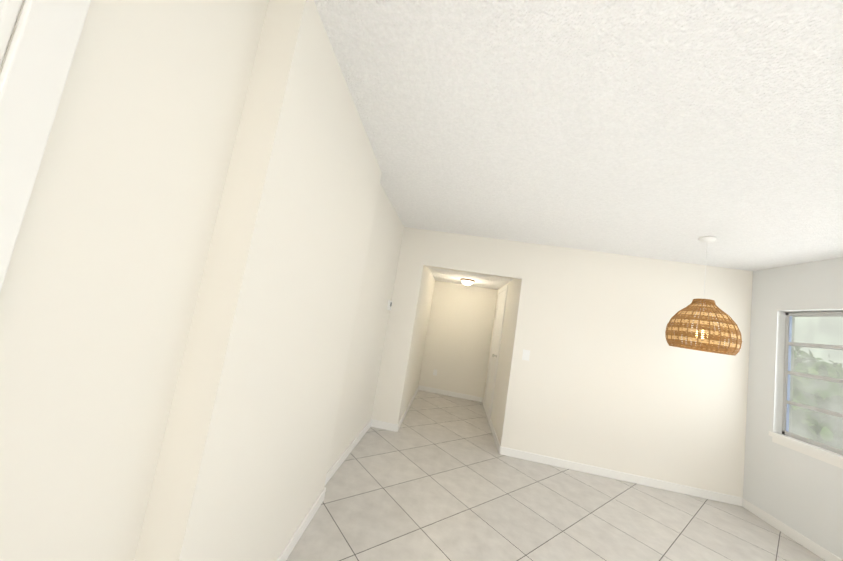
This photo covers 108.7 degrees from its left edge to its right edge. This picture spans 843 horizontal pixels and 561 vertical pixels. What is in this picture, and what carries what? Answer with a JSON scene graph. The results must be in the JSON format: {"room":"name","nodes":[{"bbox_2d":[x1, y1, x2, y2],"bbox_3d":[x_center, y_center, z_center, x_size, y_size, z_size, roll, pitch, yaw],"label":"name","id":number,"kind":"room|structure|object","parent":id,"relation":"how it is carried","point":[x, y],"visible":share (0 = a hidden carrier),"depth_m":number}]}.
{"room":"empty dining room","nodes":[
{"label":"empty dining room","id":0,"kind":"room"},
{"bbox_2d":[0,0,403,560],"bbox_3d":[-0.970,-0.030,-0.615,0.120,2.520,9.000,8,-6,7],"label":"wall","id":1,"kind":"structure","parent":0,"point":[99,292],"depth_m":0.74},
{"bbox_2d":[0,0,90,291],"bbox_3d":[-0.933,0.252,0.000,0.152,2.110,1.050,8,-6,7],"label":"door frame","id":2,"kind":"structure","parent":1,"relation":"attached to","point":[39,59],"depth_m":0.54},
{"bbox_2d":[325,419,375,480],"bbox_3d":[-0.686,1.641,2.946,0.030,0.085,1.500,8,-6,7],"label":"baseboard","id":3,"kind":"structure","parent":1,"relation":"attached to","point":[333,469],"depth_m":2.87},
{"bbox_2d":[387,300,391,310],"bbox_3d":[-0.390,0.307,3.715,0.028,0.120,0.110,8,-6,7],"label":"thermostat","id":4,"kind":"object","parent":1,"relation":"attached to","point":[389,305],"visible":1,"depth_m":3.67},
{"bbox_2d":[134,0,381,560],"bbox_3d":[-0.599,0.274,1.638,0.150,2.520,1.400,8,-6,7],"label":"wall","id":5,"kind":"structure","parent":0,"point":[242,465],"depth_m":1.13},
{"bbox_2d":[276,481,327,560],"bbox_3d":[-0.752,1.475,1.504,0.093,0.085,1.426,8,-6,7],"label":"baseboard","id":6,"kind":"structure","parent":5,"relation":"attached to","point":[295,538],"depth_m":1.83},
{"bbox_2d":[399,266,434,420],"bbox_3d":[-0.030,0.726,4.976,0.120,2.520,2.180,8,-6,7],"label":"wall","id":7,"kind":"structure","parent":0,"point":[427,293],"depth_m":4.65},
{"bbox_2d":[396,385,419,431],"bbox_3d":[-0.172,1.915,4.714,0.013,0.085,2.193,8,-6,7],"label":"baseboard","id":8,"kind":"structure","parent":7,"relation":"attached to","point":[403,416],"depth_m":4.43},
{"bbox_2d":[419,281,498,397],"bbox_3d":[0.744,0.952,5.907,1.170,2.520,0.120,8,-6,7],"label":"wall","id":9,"kind":"structure","parent":0,"point":[453,334],"depth_m":5.83},
{"bbox_2d":[420,386,479,400],"bbox_3d":[0.542,2.139,5.712,1.170,0.085,0.013,8,-6,7],"label":"baseboard","id":10,"kind":"structure","parent":9,"relation":"attached to","point":[459,395],"depth_m":5.71},
{"bbox_2d":[429,267,512,289],"bbox_3d":[0.803,-0.225,5.004,1.490,0.400,2.180,8,-6,7],"label":"ceiling","id":11,"kind":"structure","parent":0,"point":[482,281],"depth_m":4.91},
{"bbox_2d":[460,278,474,285],"bbox_3d":[0.774,0.037,5.117,0.250,0.100,0.250,8,-6,7],"label":"light","id":12,"kind":"object","parent":11,"relation":"attached to","point":[467,282],"visible":1,"depth_m":5.04},
{"bbox_2d":[483,279,519,440],"bbox_3d":[1.295,0.923,4.806,0.120,2.520,2.180,8,-6,7],"label":"wall","id":13,"kind":"structure","parent":0,"point":[513,286],"depth_m":4.15},
{"bbox_2d":[480,397,499,444],"bbox_3d":[1.024,2.095,4.577,0.013,0.085,2.160,8,-6,7],"label":"baseboard","id":14,"kind":"structure","parent":13,"relation":"attached to","point":[481,399],"depth_m":4.29},
{"bbox_2d":[483,285,507,422],"bbox_3d":[1.188,1.147,5.033,0.081,2.095,0.930,8,-6,7],"label":"door","id":15,"kind":"structure","parent":13,"relation":"attached to","point":[495,349],"depth_m":4.96},
{"bbox_2d":[286,390,824,560],"bbox_3d":[0.044,1.589,0.389,6.850,0.120,11.600,8,-6,7],"label":"floor","id":16,"kind":"structure","parent":0,"point":[437,477],"depth_m":2.51},
{"bbox_2d":[371,227,752,497],"bbox_3d":[1.524,0.834,3.627,4.200,2.520,0.120,8,-6,7],"label":"wall","id":17,"kind":"structure","parent":0,"point":[606,376],"depth_m":3.49},
{"bbox_2d":[372,420,399,431],"bbox_3d":[-0.443,1.758,3.660,0.300,0.085,0.017,8,-6,7],"label":"baseboard","id":18,"kind":"structure","parent":17,"relation":"attached to","point":[379,424],"depth_m":3.65},
{"bbox_2d":[522,349,529,360],"bbox_3d":[1.241,0.885,3.584,0.080,0.120,0.012,8,-6,7],"label":"light switch","id":19,"kind":"object","parent":17,"relation":"attached to","point":[526,355],"visible":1,"depth_m":3.58},
{"bbox_2d":[496,445,739,505],"bbox_3d":[2.126,2.140,3.331,2.503,0.085,0.017,8,-6,7],"label":"baseboard","id":20,"kind":"structure","parent":17,"relation":"attached to","point":[641,480],"depth_m":3.31},
{"bbox_2d":[314,0,842,270],"bbox_3d":[0.468,-1.017,0.670,6.850,0.150,11.600,8,-6,7],"label":"ceiling","id":21,"kind":"structure","parent":0,"point":[671,130],"depth_m":1.48},
{"bbox_2d":[665,236,742,355],"bbox_3d":[2.486,0.112,2.659,0.489,1.001,0.489,8,-6,7],"label":"rattan pendant lamp","id":22,"kind":"object","parent":21,"relation":"hanging from","point":[707,335],"visible":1,"depth_m":2.51},
{"bbox_2d":[743,257,842,559],"bbox_3d":[3.168,0.593,-1.085,0.160,2.520,9.120,8,-6,7],"label":"wall","id":23,"kind":"structure","parent":0,"point":[800,493],"depth_m":2.95},
{"bbox_2d":[740,497,842,560],"bbox_3d":[2.890,1.780,-1.163,0.017,0.085,8.800,8,-6,7],"label":"baseboard","id":24,"kind":"structure","parent":23,"relation":"attached to","point":[808,544],"depth_m":2.71},
{"bbox_2d":[769,312,842,468],"bbox_3d":[3.535,0.850,2.127,0.191,1.292,1.880,8,-6,7],"label":"window","id":25,"kind":"structure","parent":23,"relation":"in","point":[813,362],"depth_m":2.79},
{"label":"outside","id":26,"kind":"structure","parent":0,"visible":0},
{"bbox_3d":[7.286,6.638,3.321,75.000,0.100,75.000,8,-6,7],"label":"ground","id":27,"kind":"structure","parent":26,"visible":0},
{"bbox_2d":[796,391,825,433],"bbox_3d":[12.282,3.393,3.559,14.102,8.024,21.408,8,-6,7],"label":"tree","id":28,"kind":"object","parent":27,"relation":"on","point":[819,427],"depth_m":5.34}
]}

